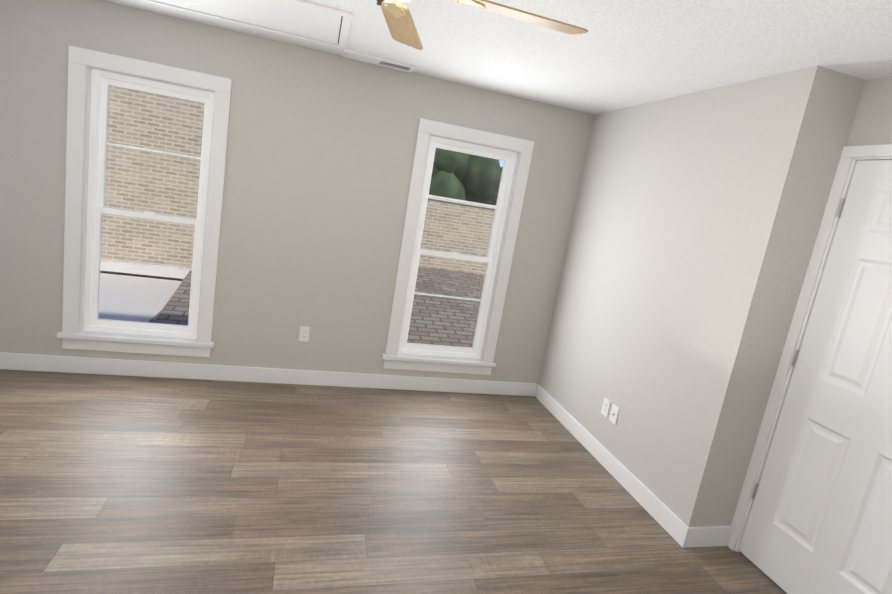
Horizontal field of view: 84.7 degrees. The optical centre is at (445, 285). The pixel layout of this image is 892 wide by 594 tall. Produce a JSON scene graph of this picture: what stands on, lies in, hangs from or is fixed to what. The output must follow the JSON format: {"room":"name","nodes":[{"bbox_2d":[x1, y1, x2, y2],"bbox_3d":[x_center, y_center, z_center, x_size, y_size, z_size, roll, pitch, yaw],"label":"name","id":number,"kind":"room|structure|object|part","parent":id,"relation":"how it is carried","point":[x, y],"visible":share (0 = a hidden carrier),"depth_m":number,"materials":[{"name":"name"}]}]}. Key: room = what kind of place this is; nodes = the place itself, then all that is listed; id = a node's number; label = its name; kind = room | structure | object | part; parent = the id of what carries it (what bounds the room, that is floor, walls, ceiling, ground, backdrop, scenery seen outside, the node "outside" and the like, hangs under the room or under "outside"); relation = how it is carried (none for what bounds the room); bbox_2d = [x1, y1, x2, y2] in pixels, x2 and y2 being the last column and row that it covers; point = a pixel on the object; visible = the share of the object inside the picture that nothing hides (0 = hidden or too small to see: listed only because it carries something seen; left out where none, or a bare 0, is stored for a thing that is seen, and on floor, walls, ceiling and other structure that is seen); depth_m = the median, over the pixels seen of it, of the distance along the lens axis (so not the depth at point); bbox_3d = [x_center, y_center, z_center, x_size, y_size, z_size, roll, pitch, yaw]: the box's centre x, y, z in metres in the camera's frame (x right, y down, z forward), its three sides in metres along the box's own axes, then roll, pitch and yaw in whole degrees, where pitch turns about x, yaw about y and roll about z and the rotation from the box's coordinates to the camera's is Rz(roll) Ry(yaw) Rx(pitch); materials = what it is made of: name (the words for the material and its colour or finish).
{"room":"empty bedroom","nodes":[
{"label":"empty bedroom","id":0,"kind":"room"},
{"bbox_2d":[0,0,593,383],"bbox_3d":[-0.975,-0.428,3.684,4.981,2.440,0.150,6,11,-16],"label":"wall","id":1,"kind":"structure","parent":0,"point":[320,151],"depth_m":3.54,"materials":[{"name":"paint"}]},
{"bbox_2d":[57,45,231,357],"bbox_3d":[-2.043,-0.481,3.363,0.972,1.965,0.180,6,11,-16],"label":"window","id":2,"kind":"structure","parent":1,"relation":"in","point":[101,81],"depth_m":3.32,"materials":[{"name":"white plastic"}]},
{"bbox_2d":[0,352,535,395],"bbox_3d":[-1.282,0.701,3.771,4.384,0.118,0.016,6,11,-16],"label":"baseboard","id":3,"kind":"structure","parent":1,"relation":"attached to","point":[8,361],"depth_m":3.71,"materials":[{"name":"white wood"}]},
{"bbox_2d":[299,326,309,341],"bbox_3d":[-1.085,0.375,3.752,0.072,0.116,0.008,6,11,-16],"label":"electrical outlet","id":4,"kind":"object","parent":1,"relation":"attached to","point":[304,334],"visible":1,"depth_m":3.75,"materials":[{"name":"white plastic"}]},
{"bbox_2d":[382,118,533,374],"bbox_3d":[0.081,-0.242,3.968,0.972,1.965,0.180,6,11,-16],"label":"window","id":5,"kind":"structure","parent":1,"relation":"in","point":[508,158],"depth_m":3.95,"materials":[{"name":"white plastic"}]},
{"bbox_2d":[0,369,786,593],"bbox_3d":[-0.475,1.425,1.196,4.981,0.120,5.890,6,11,-16],"label":"floor","id":6,"kind":"structure","parent":0,"point":[115,484],"depth_m":2.53,"materials":[{"name":"brown wood"}]},
{"bbox_2d":[102,0,891,114],"bbox_3d":[-0.066,-1.060,0.743,4.981,0.120,5.890,6,11,-16],"label":"ceiling","id":7,"kind":"structure","parent":0,"point":[620,54],"depth_m":2.35,"materials":[{"name":"paint"}]},
{"bbox_2d":[139,0,352,48],"bbox_3d":[-1.262,-1.524,2.628,1.460,0.030,0.700,6,11,-16],"label":"attic hatch","id":8,"kind":"object","parent":7,"relation":"attached to","point":[313,22],"visible":0.98,"depth_m":2.77,"materials":[{"name":"white"}]},
{"bbox_2d":[342,49,415,72],"bbox_3d":[-0.460,-1.533,3.358,0.490,0.014,0.180,6,11,-16],"label":"ceiling vent","id":9,"kind":"object","parent":7,"relation":"in","point":[375,60],"visible":1,"depth_m":3.34,"materials":[{"name":"white metal"}]},
{"bbox_2d":[376,0,587,49],"bbox_3d":[-0.137,-0.996,1.496,1.300,0.294,1.346,6,11,-16],"label":"fan","id":10,"kind":"object","parent":7,"relation":"attached to","point":[400,24],"depth_m":1.70,"materials":[{"name":"beige wood"}]},
{"bbox_3d":[-0.183,-1.001,1.478,0.306,0.294,0.306,6,11,-16],"label":"flush-mount ceiling fan","id":11,"kind":"part","parent":10,"relation":"part of","materials":[{"name":"black metal"}]},
{"bbox_3d":[-0.193,-0.937,1.490,0.307,0.113,0.307,6,11,-16],"label":"hugger fan shade","id":12,"kind":"part","parent":10,"relation":"part of","materials":[{"name":"white glass"}]},
{"bbox_2d":[538,66,865,526],"bbox_3d":[1.423,0.016,3.414,0.447,2.440,2.027,6,11,-16],"label":"wall","id":13,"kind":"structure","parent":0,"point":[697,217],"depth_m":2.72,"materials":[{"name":"paint"}]},
{"bbox_2d":[601,398,610,417],"bbox_3d":[1.101,0.845,3.378,0.008,0.116,0.072,6,11,-16],"label":"electrical outlet","id":14,"kind":"object","parent":13,"relation":"attached to","point":[605,407],"visible":1,"depth_m":3.37,"materials":[{"name":"white plastic"}]},
{"bbox_2d":[609,404,618,424],"bbox_3d":[1.124,0.866,3.281,0.014,0.116,0.072,6,11,-16],"label":"electrical outlet","id":15,"kind":"object","parent":13,"relation":"attached to","point":[614,415],"visible":1,"depth_m":3.28,"materials":[{"name":"white plastic"}]},
{"bbox_2d":[535,384,695,547],"bbox_3d":[1.041,1.140,3.460,0.016,0.118,1.850,6,11,-16],"label":"baseboard","id":16,"kind":"structure","parent":13,"relation":"attached to","point":[673,525],"depth_m":3.10,"materials":[{"name":"white wood"}]},
{"bbox_2d":[846,76,891,145],"bbox_3d":[2.288,0.659,0.669,0.150,2.440,3.863,6,11,-16],"label":"wall","id":17,"kind":"structure","parent":0,"point":[872,124],"depth_m":2.21,"materials":[{"name":"paint"}]},
{"bbox_2d":[727,144,891,551],"bbox_3d":[1.892,0.488,2.098,0.165,2.139,0.895,6,11,-16],"label":"door frame","id":18,"kind":"structure","parent":17,"relation":"attached to","point":[851,156],"depth_m":2.43,"materials":[{"name":"white wood"}]},
{"bbox_2d":[739,160,891,593],"bbox_3d":[1.819,0.503,2.089,0.097,2.060,0.779,6,11,-16],"label":"interior door","id":19,"kind":"structure","parent":17,"relation":"in","point":[819,519],"depth_m":2.23,"materials":[{"name":"white wood"}]},
{"label":"outside","id":20,"kind":"structure","parent":0,"visible":0},
{"bbox_2d":[98,273,181,322],"bbox_3d":[-9.227,0.007,4.850,11.050,0.140,5.520,6,11,-16],"label":"roof","id":21,"kind":"object","parent":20,"point":[143,304],"depth_m":7.53,"materials":[{"name":"white concrete"}]},
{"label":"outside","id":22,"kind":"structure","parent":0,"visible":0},
{"bbox_2d":[100,85,495,280],"bbox_3d":[-4.263,-0.732,9.471,23.100,5.930,1.060,6,11,-16],"label":"bricks","id":23,"kind":"object","parent":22,"point":[437,243],"depth_m":8.64,"materials":[{"name":"beige brick"}]},
{"bbox_2d":[153,267,484,347],"bbox_3d":[1.754,1.017,8.309,11.850,1.170,6.245,6,11,-16],"label":"shingles","id":24,"kind":"object","parent":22,"point":[452,319],"depth_m":8.54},
{"bbox_2d":[429,148,501,204],"bbox_3d":[-4.499,-4.933,27.042,19.892,7.795,9.216,6,11,-16],"label":"tree","id":25,"kind":"object","parent":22,"point":[438,190],"depth_m":24.41,"materials":[{"name":"green plant"}]}
]}

